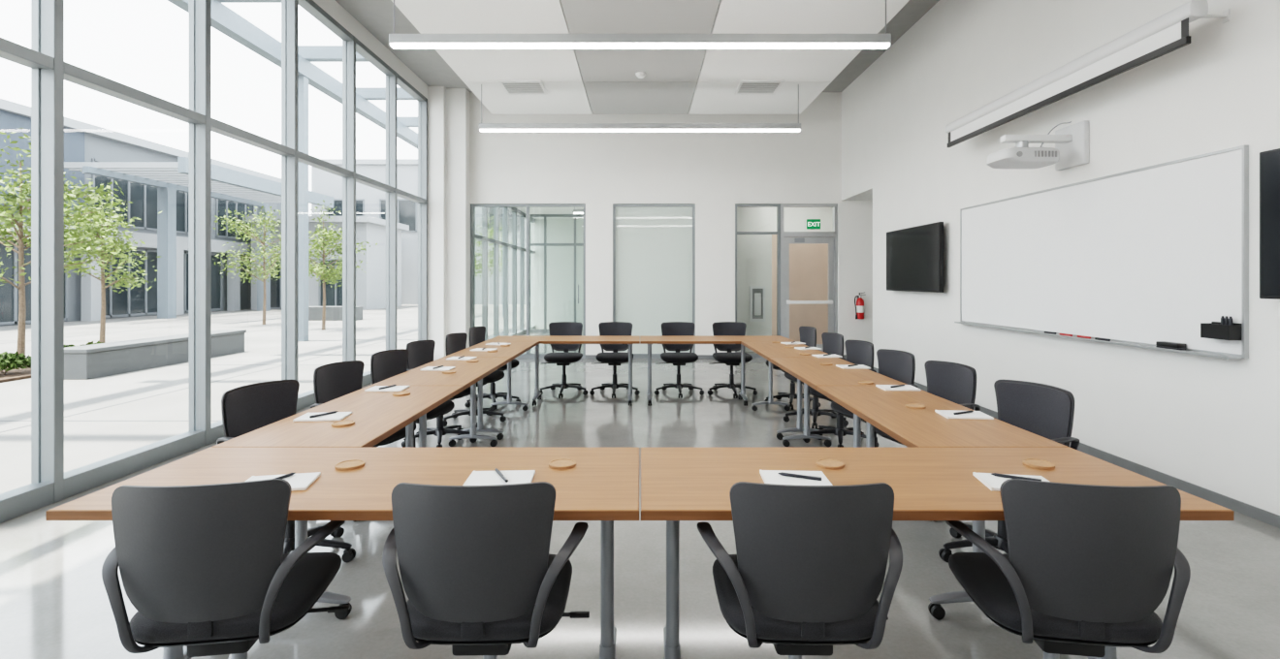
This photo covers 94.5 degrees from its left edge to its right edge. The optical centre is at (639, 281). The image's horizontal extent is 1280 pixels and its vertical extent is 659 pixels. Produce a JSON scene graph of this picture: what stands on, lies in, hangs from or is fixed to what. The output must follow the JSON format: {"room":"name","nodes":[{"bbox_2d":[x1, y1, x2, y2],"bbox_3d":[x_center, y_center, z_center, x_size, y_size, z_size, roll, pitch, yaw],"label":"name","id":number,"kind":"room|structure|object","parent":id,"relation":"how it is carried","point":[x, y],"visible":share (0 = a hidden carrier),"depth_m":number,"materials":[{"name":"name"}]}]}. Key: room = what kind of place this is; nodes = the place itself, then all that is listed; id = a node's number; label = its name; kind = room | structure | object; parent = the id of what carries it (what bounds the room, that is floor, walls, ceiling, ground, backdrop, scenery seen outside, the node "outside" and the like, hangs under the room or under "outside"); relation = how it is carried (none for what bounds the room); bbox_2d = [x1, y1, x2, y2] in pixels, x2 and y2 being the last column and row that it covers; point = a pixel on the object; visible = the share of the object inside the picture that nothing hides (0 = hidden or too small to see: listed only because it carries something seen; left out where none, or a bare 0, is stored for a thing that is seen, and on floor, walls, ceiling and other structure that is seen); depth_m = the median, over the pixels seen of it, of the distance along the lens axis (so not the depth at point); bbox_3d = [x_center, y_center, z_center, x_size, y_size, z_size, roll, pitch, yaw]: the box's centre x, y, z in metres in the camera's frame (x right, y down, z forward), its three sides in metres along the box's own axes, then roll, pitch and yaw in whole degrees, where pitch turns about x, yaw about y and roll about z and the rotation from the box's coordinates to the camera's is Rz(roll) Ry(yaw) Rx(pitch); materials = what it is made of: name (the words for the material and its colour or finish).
{"room":"conference room","nodes":[
{"label":"conference room","id":0,"kind":"room"},
{"bbox_2d":[312,0,470,360],"bbox_3d":[-3.465,-1.000,4.425,0.790,4.800,12.850,0,0,0],"label":"wall","id":1,"kind":"structure","parent":0,"point":[448,109],"depth_m":10.35,"materials":[{"name":"paint"}]},
{"bbox_2d":[0,36,53,523],"bbox_3d":[-3.765,-0.885,3.083,0.150,4.570,1.310,0,0,0],"label":"window","id":2,"kind":"structure","parent":1,"relation":"in","point":[16,502],"depth_m":3.57,"materials":[{"name":"metal"}]},
{"bbox_2d":[31,0,205,503],"bbox_3d":[-3.765,-0.885,4.383,0.150,4.570,1.310,0,0,0],"label":"window","id":3,"kind":"structure","parent":1,"relation":"in","point":[47,16],"depth_m":3.74,"materials":[{"name":"metal"}]},
{"bbox_2d":[188,0,294,446],"bbox_3d":[-3.765,-0.885,5.683,0.150,4.570,1.310,0,0,0],"label":"window","id":4,"kind":"structure","parent":1,"relation":"in","point":[199,11],"depth_m":5.03,"materials":[{"name":"metal"}]},
{"bbox_2d":[281,0,352,411],"bbox_3d":[-3.765,-0.885,6.983,0.150,4.570,1.310,0,0,0],"label":"window","id":5,"kind":"structure","parent":1,"relation":"in","point":[289,9],"depth_m":6.33,"materials":[{"name":"metal"}]},
{"bbox_2d":[342,35,395,385],"bbox_3d":[-3.765,-0.885,8.283,0.150,4.570,1.310,0,0,0],"label":"window","id":6,"kind":"structure","parent":1,"relation":"in","point":[349,48],"depth_m":7.64,"materials":[{"name":"metal"}]},
{"bbox_2d":[385,71,427,350],"bbox_3d":[-3.765,-0.885,9.610,0.150,4.570,1.364,0,0,0],"label":"window","id":7,"kind":"structure","parent":1,"relation":"in","point":[392,81],"depth_m":8.95,"materials":[{"name":"metal"}]},
{"bbox_2d":[474,207,535,341],"bbox_3d":[-3.100,-0.200,14.155,0.100,3.200,6.570,0,0,0],"label":"window","id":8,"kind":"structure","parent":1,"relation":"in","point":[484,238],"depth_m":13.66,"materials":[{"name":"glass"}]},
{"bbox_2d":[515,207,583,219],"bbox_3d":[0.450,-1.850,14.100,7.300,0.100,6.500,0,0,0],"label":"ceiling","id":9,"kind":"structure","parent":0,"point":[533,210],"depth_m":15.36,"materials":[{"name":"paint"}]},
{"bbox_2d":[530,219,583,329],"bbox_3d":[-1.000,-0.200,14.100,4.400,3.200,6.500,0,0,0],"label":"wall","id":10,"kind":"structure","parent":0,"point":[560,259],"depth_m":17.20,"materials":[{"name":"glass"}]},
{"bbox_2d":[530,214,583,333],"bbox_3d":[-1.025,-0.200,15.908,4.050,3.200,0.144,0,0,0],"label":"window","id":11,"kind":"structure","parent":10,"relation":"in","point":[545,244],"depth_m":15.91,"materials":[{"name":"metal"}]},
{"bbox_2d":[335,0,939,114],"bbox_3d":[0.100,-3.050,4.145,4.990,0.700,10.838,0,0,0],"label":"ceiling","id":12,"kind":"structure","parent":0,"point":[575,80],"depth_m":7.05,"materials":[{"name":"paint"}]},
{"bbox_2d":[497,80,547,95],"bbox_3d":[-1.620,-2.692,8.235,0.580,0.016,0.580,0,0,0],"label":"ceiling vent","id":13,"kind":"object","parent":12,"relation":"in","point":[511,87],"visible":1,"depth_m":8.21,"materials":[{"name":"white plastic"}]},
{"bbox_2d":[388,0,891,49],"bbox_3d":[0.000,-2.725,5.186,4.370,1.350,0.080,0,0,0],"label":"linear light","id":14,"kind":"object","parent":12,"relation":"hanging from","point":[396,41],"visible":1,"depth_m":5.15,"materials":[{"name":"metal"}]},
{"bbox_2d":[390,43,889,48],"bbox_3d":[0.000,-2.062,5.186,4.344,0.022,0.076,0,0,0],"label":"diffuser","id":15,"kind":"object","parent":14,"relation":"attached to","point":[394,46],"depth_m":5.16,"materials":[{"name":"white plastic"}]},
{"bbox_2d":[479,84,800,132],"bbox_3d":[0.000,-2.725,8.108,4.399,1.350,0.080,0,0,0],"label":"linear light","id":16,"kind":"object","parent":12,"relation":"hanging from","point":[483,127],"visible":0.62,"depth_m":8.07,"materials":[{"name":"metal"}]},
{"bbox_2d":[480,128,799,131],"bbox_3d":[0.000,-2.062,8.108,4.373,0.022,0.076,0,0,0],"label":"diffuser","id":17,"kind":"object","parent":16,"relation":"attached to","point":[481,130],"depth_m":8.07,"materials":[{"name":"white plastic"}]},
{"bbox_2d":[734,80,784,95],"bbox_3d":[1.647,-2.692,8.235,0.580,0.016,0.580,0,0,0],"label":"ceiling vent","id":18,"kind":"object","parent":12,"relation":"in","point":[745,87],"visible":1,"depth_m":8.21,"materials":[{"name":"white plastic"}]},
{"bbox_2d":[0,328,1279,658],"bbox_3d":[0.720,1.460,7.625,9.160,0.120,19.550,0,0,0],"label":"floor","id":19,"kind":"structure","parent":0,"point":[54,603],"depth_m":2.89,"materials":[{"name":"concrete"}]},
{"bbox_2d":[101,479,350,658],"bbox_3d":[-1.200,0.963,1.758,0.607,0.875,0.610,0,0,-8],"label":"swivel chair","id":20,"kind":"object","parent":19,"relation":"on","point":[205,569],"visible":1,"depth_m":1.54,"materials":[{"name":"grey plastic"}]},
{"bbox_2d":[216,380,355,563],"bbox_3d":[-1.740,0.963,2.971,0.616,0.875,0.608,0,0,17],"label":"swivel chair","id":21,"kind":"object","parent":19,"relation":"on","point":[247,408],"visible":0.35,"depth_m":2.98,"materials":[{"name":"grey plastic"}]},
{"bbox_2d":[210,385,463,619],"bbox_3d":[-1.410,1.030,3.040,0.598,0.740,1.376,0,0,0],"label":"table","id":22,"kind":"object","parent":19,"relation":"on","point":[377,416],"visible":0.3,"depth_m":2.71,"materials":[{"name":"laminate"}]},
{"bbox_2d":[292,412,351,421],"bbox_3d":[-1.526,0.655,2.855,0.210,0.011,0.151,0,0,-6],"label":"notepad","id":23,"kind":"object","parent":22,"relation":"on","point":[338,416],"visible":0.95,"depth_m":2.82,"materials":[{"name":"white paper"}]},
{"bbox_2d":[331,419,354,427],"bbox_3d":[-1.365,0.655,2.720,0.097,0.010,0.097,0,0,0],"label":"coaster","id":24,"kind":"object","parent":22,"relation":"on","point":[346,423],"visible":1,"depth_m":2.71,"materials":[{"name":"brown wood"}]},
{"bbox_2d":[364,385,409,392],"bbox_3d":[-1.532,0.655,3.595,0.210,0.011,0.151,0,0,-2],"label":"notepad","id":25,"kind":"object","parent":22,"relation":"on","point":[375,388],"visible":0.92,"depth_m":3.56,"materials":[{"name":"white paper"}]},
{"bbox_2d":[45,448,639,658],"bbox_3d":[-0.855,1.030,2.025,1.706,0.740,0.648,0,0,0],"label":"table","id":26,"kind":"object","parent":19,"relation":"on","point":[602,486],"visible":0.69,"depth_m":2.02,"materials":[{"name":"laminate"}]},
{"bbox_2d":[245,472,320,491],"bbox_3d":[-1.173,0.655,1.917,0.210,0.011,0.151,0,0,-12],"label":"notepad","id":27,"kind":"object","parent":26,"relation":"on","point":[302,481],"visible":0.55,"depth_m":1.94,"materials":[{"name":"white paper"}]},
{"bbox_2d":[334,459,364,470],"bbox_3d":[-1.033,0.655,2.108,0.097,0.010,0.097,0,0,0],"label":"coaster","id":28,"kind":"object","parent":26,"relation":"on","point":[351,464],"visible":1,"depth_m":2.10,"materials":[{"name":"brown wood"}]},
{"bbox_2d":[462,470,535,485],"bbox_3d":[-0.462,0.655,1.954,0.210,0.011,0.151,0,0,-3],"label":"notepad","id":29,"kind":"object","parent":26,"relation":"on","point":[476,478],"visible":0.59,"depth_m":1.95,"materials":[{"name":"white paper"}]},
{"bbox_2d":[548,458,575,469],"bbox_3d":[-0.278,0.655,2.119,0.097,0.010,0.097,0,0,0],"label":"coaster","id":30,"kind":"object","parent":26,"relation":"on","point":[560,464],"visible":1,"depth_m":2.11,"materials":[{"name":"brown wood"}]},
{"bbox_2d":[309,360,415,521],"bbox_3d":[-1.729,0.963,3.743,0.614,0.875,0.607,0,0,14],"label":"swivel chair","id":31,"kind":"object","parent":19,"relation":"on","point":[333,381],"visible":0.27,"depth_m":3.77,"materials":[{"name":"grey plastic"}]},
{"bbox_2d":[369,349,454,447],"bbox_3d":[-1.687,0.963,4.407,0.613,0.875,0.607,0,0,13],"label":"swivel chair","id":32,"kind":"object","parent":19,"relation":"on","point":[388,364],"visible":0.26,"depth_m":4.42,"materials":[{"name":"grey plastic"}]},
{"bbox_2d":[401,340,477,447],"bbox_3d":[-1.725,0.963,5.141,0.612,0.875,0.607,0,0,12],"label":"swivel chair","id":33,"kind":"object","parent":19,"relation":"on","point":[420,352],"visible":0.37,"depth_m":5.11,"materials":[{"name":"grey plastic"}]},
{"bbox_2d":[370,357,511,447],"bbox_3d":[-1.410,1.030,4.420,0.598,0.740,1.376,0,0,0],"label":"table","id":34,"kind":"object","parent":19,"relation":"on","point":[466,374],"visible":0.56,"depth_m":4.26,"materials":[{"name":"laminate"}]},
{"bbox_2d":[419,366,455,371],"bbox_3d":[-1.509,0.655,4.424,0.210,0.011,0.151,0,0,2],"label":"notepad","id":35,"kind":"object","parent":34,"relation":"on","point":[429,368],"visible":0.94,"depth_m":4.38,"materials":[{"name":"white paper"}]},
{"bbox_2d":[443,332,506,427],"bbox_3d":[-1.641,0.963,5.888,0.610,0.875,0.607,0,0,10],"label":"swivel chair","id":36,"kind":"object","parent":19,"relation":"on","point":[454,342],"visible":0.32,"depth_m":5.86,"materials":[{"name":"grey plastic"}]},
{"bbox_2d":[382,481,589,658],"bbox_3d":[-0.442,0.963,1.726,0.624,0.875,0.599,0,0,-1],"label":"swivel chair","id":37,"kind":"object","parent":19,"relation":"on","point":[479,575],"visible":1,"depth_m":1.54,"materials":[{"name":"grey plastic"}]},
{"bbox_2d":[443,341,539,440],"bbox_3d":[-1.410,1.030,5.800,0.598,0.740,1.376,0,0,0],"label":"table","id":38,"kind":"object","parent":19,"relation":"on","point":[516,349],"visible":0.77,"depth_m":5.55,"materials":[{"name":"laminate"}]},
{"bbox_2d":[464,326,520,409],"bbox_3d":[-1.659,0.963,6.731,0.608,0.875,0.609,0,0,9],"label":"swivel chair","id":39,"kind":"object","parent":19,"relation":"on","point":[476,335],"visible":0.4,"depth_m":6.70,"materials":[{"name":"grey plastic"}]},
{"bbox_2d":[485,335,639,406],"bbox_3d":[-0.855,1.030,6.815,1.706,0.740,0.648,0,0,0],"label":"table","id":40,"kind":"object","parent":19,"relation":"on","point":[629,340],"visible":0.98,"depth_m":6.79,"materials":[{"name":"laminate"}]},
{"bbox_2d":[539,321,588,398],"bbox_3d":[-0.945,0.963,7.335,0.616,0.875,0.589,0,0,0],"label":"swivel chair","id":41,"kind":"object","parent":19,"relation":"on","point":[563,359],"visible":0.8,"depth_m":7.46,"materials":[{"name":"grey plastic"}]},
{"bbox_2d":[589,321,639,398],"bbox_3d":[-0.312,0.963,7.335,0.616,0.875,0.589,0,0,0],"label":"swivel chair","id":42,"kind":"object","parent":19,"relation":"on","point":[614,359],"visible":0.77,"depth_m":7.49,"materials":[{"name":"grey plastic"}]},
{"bbox_2d":[654,321,703,398],"bbox_3d":[0.483,0.963,7.335,0.616,0.875,0.589,0,0,0],"label":"swivel chair","id":43,"kind":"object","parent":19,"relation":"on","point":[678,359],"visible":0.77,"depth_m":7.44,"materials":[{"name":"grey plastic"}]},
{"bbox_2d":[640,335,794,406],"bbox_3d":[0.855,1.030,6.815,1.706,0.740,0.648,0,0,0],"label":"table","id":44,"kind":"object","parent":19,"relation":"on","point":[650,340],"visible":0.98,"depth_m":6.79,"materials":[{"name":"laminate"}]},
{"bbox_2d":[707,321,757,398],"bbox_3d":[1.140,0.963,7.335,0.616,0.875,0.589,0,0,0],"label":"swivel chair","id":45,"kind":"object","parent":19,"relation":"on","point":[730,359],"visible":0.66,"depth_m":7.46,"materials":[{"name":"grey plastic"}]},
{"bbox_2d":[740,341,827,440],"bbox_3d":[1.410,1.030,5.800,0.598,0.740,1.376,0,0,0],"label":"table","id":46,"kind":"object","parent":19,"relation":"on","point":[765,349],"visible":0.74,"depth_m":5.55,"materials":[{"name":"laminate"}]},
{"bbox_2d":[764,326,820,410],"bbox_3d":[1.720,0.963,6.731,0.608,0.875,0.609,0,0,-9],"label":"swivel chair","id":47,"kind":"object","parent":19,"relation":"on","point":[808,335],"visible":0.31,"depth_m":6.71,"materials":[{"name":"grey plastic"}]},
{"bbox_2d":[696,481,903,658],"bbox_3d":[0.458,0.963,1.726,0.624,0.875,0.599,0,0,1],"label":"swivel chair","id":48,"kind":"object","parent":19,"relation":"on","point":[806,575],"visible":1,"depth_m":1.54,"materials":[{"name":"grey plastic"}]},
{"bbox_2d":[783,332,848,429],"bbox_3d":[1.731,0.963,5.888,0.610,0.875,0.607,0,0,-10],"label":"swivel chair","id":49,"kind":"object","parent":19,"relation":"on","point":[832,343],"visible":0.45,"depth_m":5.86,"materials":[{"name":"grey plastic"}]},
{"bbox_2d":[768,357,906,447],"bbox_3d":[1.410,1.030,4.420,0.598,0.740,1.376,0,0,0],"label":"table","id":50,"kind":"object","parent":19,"relation":"on","point":[809,370],"visible":0.55,"depth_m":4.31,"materials":[{"name":"laminate"}]},
{"bbox_2d":[802,340,878,447],"bbox_3d":[1.725,0.963,5.141,0.612,0.875,0.605,0,0,-12],"label":"swivel chair","id":51,"kind":"object","parent":19,"relation":"on","point":[860,352],"visible":0.36,"depth_m":5.11,"materials":[{"name":"grey plastic"}]},
{"bbox_2d":[831,349,918,447],"bbox_3d":[1.726,0.963,4.407,0.613,0.875,0.606,0,0,-13],"label":"swivel chair","id":52,"kind":"object","parent":19,"relation":"on","point":[896,365],"visible":0.22,"depth_m":4.43,"materials":[{"name":"grey plastic"}]},
{"bbox_2d":[874,360,980,521],"bbox_3d":[1.788,0.963,3.744,0.614,0.875,0.606,0,0,-14],"label":"swivel chair","id":53,"kind":"object","parent":19,"relation":"on","point":[954,382],"visible":0.3,"depth_m":3.78,"materials":[{"name":"grey plastic"}]},
{"bbox_2d":[640,448,1234,658],"bbox_3d":[0.855,1.030,2.025,1.706,0.740,0.648,0,0,0],"label":"table","id":54,"kind":"object","parent":19,"relation":"on","point":[678,484],"visible":0.6,"depth_m":2.02,"materials":[{"name":"laminate"}]},
{"bbox_2d":[759,470,831,485],"bbox_3d":[0.512,0.655,1.954,0.210,0.011,0.151,0,0,3],"label":"notepad","id":55,"kind":"object","parent":54,"relation":"on","point":[768,476],"visible":0.59,"depth_m":1.95,"materials":[{"name":"white paper"}]},
{"bbox_2d":[777,472,821,480],"bbox_3d":[0.526,0.643,1.950,0.140,0.012,0.010,0,0,25],"label":"pen","id":56,"kind":"object","parent":55,"relation":"on","point":[781,473],"visible":1,"depth_m":1.94,"materials":[{"name":"plastic"}]},
{"bbox_2d":[815,458,844,469],"bbox_3d":[0.681,0.655,2.119,0.097,0.010,0.097,0,0,0],"label":"coaster","id":57,"kind":"object","parent":54,"relation":"on","point":[828,464],"visible":1,"depth_m":2.11,"materials":[{"name":"brown wood"}]},
{"bbox_2d":[973,472,1049,491],"bbox_3d":[1.222,0.655,1.917,0.210,0.011,0.151,0,0,10],"label":"notepad","id":58,"kind":"object","parent":54,"relation":"on","point":[993,483],"visible":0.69,"depth_m":1.94,"materials":[{"name":"white paper"}]},
{"bbox_2d":[991,473,1041,480],"bbox_3d":[1.231,0.643,1.938,0.140,0.012,0.010,0,0,30],"label":"pen","id":59,"kind":"object","parent":58,"relation":"on","point":[993,474],"visible":0.89,"depth_m":1.94,"materials":[{"name":"plastic"}]},
{"bbox_2d":[1022,458,1055,469],"bbox_3d":[1.428,0.655,2.119,0.097,0.010,0.097,0,0,0],"label":"coaster","id":60,"kind":"object","parent":54,"relation":"on","point":[1032,463],"visible":1,"depth_m":2.11,"materials":[{"name":"brown wood"}]},
{"bbox_2d":[816,385,1069,619],"bbox_3d":[1.410,1.030,3.040,0.598,0.740,1.376,0,0,0],"label":"table","id":61,"kind":"object","parent":19,"relation":"on","point":[886,411],"visible":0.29,"depth_m":2.71,"materials":[{"name":"laminate"}]},
{"bbox_2d":[875,384,920,390],"bbox_3d":[1.581,0.655,3.627,0.210,0.011,0.151,0,0,2],"label":"notepad","id":62,"kind":"object","parent":61,"relation":"on","point":[882,387],"visible":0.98,"depth_m":3.59,"materials":[{"name":"white paper"}]},
{"bbox_2d":[935,410,993,419],"bbox_3d":[1.586,0.655,2.896,0.210,0.011,0.151,0,0,6],"label":"notepad","id":63,"kind":"object","parent":61,"relation":"on","point":[948,414],"visible":0.98,"depth_m":2.86,"materials":[{"name":"white paper"}]},
{"bbox_2d":[938,380,1079,562],"bbox_3d":[1.815,0.963,2.972,0.616,0.875,0.606,0,0,-17],"label":"swivel chair","id":64,"kind":"object","parent":19,"relation":"on","point":[1046,411],"visible":0.34,"depth_m":2.98,"materials":[{"name":"grey plastic"}]},
{"bbox_2d":[945,479,1190,658],"bbox_3d":[1.232,0.963,1.758,0.607,0.875,0.610,0,0,8],"label":"swivel chair","id":65,"kind":"object","parent":19,"relation":"on","point":[1086,569],"visible":0.99,"depth_m":1.54,"materials":[{"name":"grey plastic"}]},
{"bbox_2d":[469,92,872,354],"bbox_3d":[1.115,-1.000,10.750,8.370,4.800,0.200,0,0,0],"label":"wall","id":66,"kind":"structure","parent":0,"point":[715,172],"depth_m":10.65,"materials":[{"name":"paint"}]},
{"bbox_2d":[470,203,585,358],"bbox_3d":[-2.024,0.002,10.740,2.092,2.797,0.100,0,0,0],"label":"window","id":67,"kind":"structure","parent":66,"relation":"in","point":[528,355],"depth_m":10.69,"materials":[{"name":"metal"}]},
{"bbox_2d":[612,203,695,358],"bbox_3d":[0.253,0.002,10.740,1.484,2.797,0.100,0,0,0],"label":"window","id":68,"kind":"structure","parent":66,"relation":"in","point":[654,244],"depth_m":10.74,"materials":[{"name":"glass"}]},
{"bbox_2d":[585,354,846,358],"bbox_3d":[2.086,1.366,10.644,6.128,0.068,0.012,0,0,0],"label":"baseboard","id":69,"kind":"structure","parent":66,"relation":"attached to","point":[587,356],"depth_m":10.64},
{"bbox_2d":[735,203,780,358],"bbox_3d":[2.128,0.002,10.740,0.834,2.797,0.100,0,0,0],"label":"window","id":70,"kind":"structure","parent":66,"relation":"in","point":[778,206],"depth_m":10.69,"materials":[{"name":"metal"}]},
{"bbox_2d":[780,203,837,351],"bbox_3d":[3.060,0.002,10.725,1.030,2.797,0.150,0,0,0],"label":"door","id":71,"kind":"structure","parent":66,"relation":"in","point":[786,238],"depth_m":10.69,"materials":[{"name":"metal"}]},
{"bbox_2d":[806,219,820,229],"bbox_3d":[3.130,-1.025,10.691,0.240,0.180,0.088,0,0,0],"label":"exit sign","id":72,"kind":"object","parent":71,"relation":"attached to","point":[812,224],"visible":1,"depth_m":10.65,"materials":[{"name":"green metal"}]},
{"bbox_2d":[854,292,863,319],"bbox_3d":[3.921,0.441,10.562,0.177,0.480,0.158,0,0,-43],"label":"fire extinguisher","id":73,"kind":"object","parent":66,"relation":"attached to","point":[859,306],"visible":1,"depth_m":10.51,"materials":[{"name":"metal"}]},
{"bbox_2d":[736,207,832,351],"bbox_3d":[2.610,-0.200,11.525,2.980,3.200,1.350,0,0,0],"label":"wall","id":74,"kind":"structure","parent":0,"point":[753,251],"depth_m":11.75,"materials":[{"name":"white paint"}]},
{"bbox_2d":[749,286,765,321],"bbox_3d":[2.330,0.450,11.720,0.300,0.700,0.060,0,0,0],"label":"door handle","id":75,"kind":"object","parent":74,"relation":"attached to","point":[756,293],"visible":1,"depth_m":11.70,"materials":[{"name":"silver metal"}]},
{"bbox_2d":[771,234,828,344],"bbox_3d":[3.310,0.225,12.150,1.380,2.350,0.100,0,0,0],"label":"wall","id":76,"kind":"structure","parent":0,"point":[808,262],"depth_m":12.10,"materials":[{"name":"beige paint"}]},
{"bbox_2d":[841,0,1279,515],"bbox_3d":[3.715,-1.000,4.325,0.170,4.800,12.650,0,0,0],"label":"wall","id":77,"kind":"structure","parent":0,"point":[1211,424],"depth_m":4.81,"materials":[{"name":"paint"}]},
{"bbox_2d":[886,222,943,292],"bbox_3d":[3.567,-0.280,7.675,0.126,0.830,1.510,0,0,0],"label":"television","id":78,"kind":"object","parent":77,"relation":"attached to","point":[914,255],"visible":1,"depth_m":7.51,"materials":[{"name":"black plastic"}]},
{"bbox_2d":[986,120,1088,170],"bbox_3d":[3.296,-1.147,4.938,0.668,0.394,0.348,0,0,0],"label":"projector","id":79,"kind":"object","parent":77,"relation":"attached to","point":[1072,142],"visible":1,"depth_m":4.88,"materials":[{"name":"white plastic"}]},
{"bbox_2d":[1034,151,1056,157],"bbox_3d":[3.271,-1.026,4.771,0.181,0.048,0.014,0,0,0],"label":"vent grille","id":80,"kind":"object","parent":79,"relation":"attached to","point":[1037,153],"depth_m":4.76,"materials":[{"name":"grey plastic"}]},
{"bbox_2d":[873,367,1279,528],"bbox_3d":[3.624,1.366,3.615,0.012,0.068,11.230,0,0,0],"label":"baseboard","id":81,"kind":"structure","parent":77,"relation":"attached to","point":[1264,516],"depth_m":3.97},
{"bbox_2d":[945,0,1229,147],"bbox_3d":[3.463,-1.565,4.965,0.334,0.259,2.850,0,0,0],"label":"projection screen","id":82,"kind":"object","parent":77,"relation":"attached to","point":[1168,32],"visible":1,"depth_m":4.32,"materials":[{"name":"metal"}]},
{"bbox_2d":[954,144,1248,359],"bbox_3d":[3.576,-0.171,5.088,0.108,1.283,3.125,0,0,0],"label":"whiteboard","id":83,"kind":"object","parent":77,"relation":"attached to","point":[1143,257],"visible":0.98,"depth_m":4.43,"materials":[{"name":"plastic"}]},
{"bbox_2d":[954,321,1240,359],"bbox_3d":[3.561,0.462,5.088,0.078,0.018,3.085,0,0,0],"label":"marker tray","id":84,"kind":"object","parent":83,"relation":"on","point":[1211,353],"depth_m":4.46,"materials":[{"name":"metal"}]},
{"bbox_2d":[1155,341,1185,351],"bbox_3d":[3.563,0.434,3.970,0.064,0.045,0.160,0,0,0],"label":"eraser","id":85,"kind":"object","parent":83,"relation":"on","point":[1160,344],"visible":0.99,"depth_m":3.94,"materials":[{"name":"black plastic"}]},
{"bbox_2d":[1200,321,1241,340],"bbox_3d":[3.562,0.305,3.630,0.075,0.100,0.180,0,0,0],"label":"pen holder","id":86,"kind":"object","parent":83,"relation":"attached to","point":[1213,330],"visible":0.96,"depth_m":3.59,"materials":[{"name":"black plastic"}]},
{"bbox_2d":[1259,148,1279,299],"bbox_3d":[3.567,-0.315,2.600,0.126,0.830,1.500,0,0,0],"label":"television","id":87,"kind":"object","parent":77,"relation":"attached to","point":[1269,160],"visible":1,"depth_m":3.29,"materials":[{"name":"black plastic"}]},
{"label":"outside","id":88,"kind":"structure","parent":0,"visible":0},
{"bbox_2d":[0,304,526,493],"bbox_3d":[-36.930,1.560,29.000,66.140,0.280,82.000,0,0,0],"label":"plaza","id":89,"kind":"object","parent":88,"point":[85,443],"depth_m":8.45,"materials":[{"name":"concrete"}]},
{"bbox_2d":[0,365,31,383],"bbox_3d":[-9.850,1.400,9.100,1.900,0.040,3.000,0,0,0],"label":"planting bed","id":90,"kind":"object","parent":89,"relation":"on","point":[25,373],"visible":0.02,"depth_m":8.63,"materials":[{"name":"soil"}]},
{"bbox_2d":[0,351,31,375],"bbox_3d":[-9.348,1.208,8.700,0.670,0.339,0.659,0,0,0],"label":"plant","id":91,"kind":"object","parent":90,"relation":"on","point":[12,361],"visible":1,"depth_m":8.69,"materials":[{"name":"green plant"}]},
{"bbox_2d":[0,128,144,355],"bbox_3d":[-9.857,-0.546,9.550,2.867,3.845,2.382,0,0,-35],"label":"tree","id":92,"kind":"object","parent":90,"relation":"on","point":[17,219],"visible":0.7,"depth_m":9.52,"materials":[{"name":"green plant"}]},
{"bbox_2d":[64,180,162,343],"bbox_3d":[-11.967,-0.424,13.080,2.433,3.690,2.056,0,0,31],"label":"tree","id":93,"kind":"object","parent":89,"relation":"on","point":[96,235],"visible":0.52,"depth_m":13.09,"materials":[{"name":"green plant"}]},
{"bbox_2d":[0,98,281,326],"bbox_3d":[-23.800,-2.105,20.000,8.800,7.050,28.400,0,0,0],"label":"building","id":94,"kind":"structure","parent":89,"relation":"on","point":[83,142],"depth_m":22.83,"materials":[{"name":"grey concrete"}]},
{"bbox_2d":[64,329,246,380],"bbox_3d":[-8.200,1.200,10.200,0.540,0.440,3.440,0,0,0],"label":"bench","id":95,"kind":"object","parent":89,"relation":"on","point":[102,360],"visible":0.81,"depth_m":9.35,"materials":[{"name":"concrete"}]},
{"bbox_2d":[64,157,333,319],"bbox_3d":[-17.025,-1.305,23.850,4.550,5.450,9.300,0,0,0],"label":"canopy","id":96,"kind":"object","parent":89,"relation":"on","point":[169,177],"visible":0.79,"depth_m":22.30,"materials":[{"name":"metal"}]},
{"bbox_2d":[211,205,281,324],"bbox_3d":[-12.255,-0.591,19.083,2.610,4.024,3.573,0,0,-37],"label":"tree","id":97,"kind":"object","parent":89,"relation":"on","point":[264,267],"visible":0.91,"depth_m":18.82,"materials":[{"name":"green plant"}]},
{"bbox_2d":[0,309,519,433],"bbox_3d":[-11.700,1.424,15.000,15.600,0.012,40.000,0,0,0],"label":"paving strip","id":98,"kind":"structure","parent":89,"relation":"in","point":[519,309],"depth_m":7.55,"materials":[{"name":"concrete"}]},
{"bbox_2d":[242,216,409,310],"bbox_3d":[-16.275,-0.880,31.300,6.150,4.600,5.000,0,0,0],"label":"building","id":99,"kind":"structure","parent":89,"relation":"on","point":[370,285],"depth_m":29.20,"materials":[{"name":"grey concrete"}]},
{"bbox_2d":[278,196,377,329],"bbox_3d":[-9.056,-0.542,17.303,2.546,3.927,2.283,0,0,42],"label":"tree","id":100,"kind":"object","parent":89,"relation":"on","point":[324,244],"visible":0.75,"depth_m":17.07,"materials":[{"name":"green plant"}]},
{"bbox_2d":[167,0,503,341],"bbox_3d":[-6.500,-2.055,13.500,4.200,6.950,21.000,0,0,0],"label":"pergola","id":101,"kind":"object","parent":89,"relation":"on","point":[224,19],"visible":0.25,"depth_m":13.90,"materials":[{"name":"white metal"}]},
{"bbox_2d":[308,306,362,320],"bbox_3d":[-11.500,1.170,21.500,2.600,0.500,0.600,0,0,0],"label":"bench","id":102,"kind":"object","parent":89,"relation":"on","point":[333,313],"visible":0.34,"depth_m":21.20,"materials":[{"name":"grey concrete"}]},
{"bbox_2d":[311,159,526,304],"bbox_3d":[-6.000,-2.980,39.900,28.400,8.800,8.200,0,0,0],"label":"building","id":103,"kind":"structure","parent":89,"relation":"on","point":[369,201],"depth_m":36.00,"materials":[{"name":"grey concrete"}]},
{"bbox_2d":[475,214,517,295],"bbox_3d":[-6.735,-0.802,25.507,2.948,4.447,3.154,0,0,-26],"label":"tree","id":104,"kind":"object","parent":89,"relation":"on","point":[490,235],"visible":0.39,"depth_m":25.35,"materials":[{"name":"green plant"}]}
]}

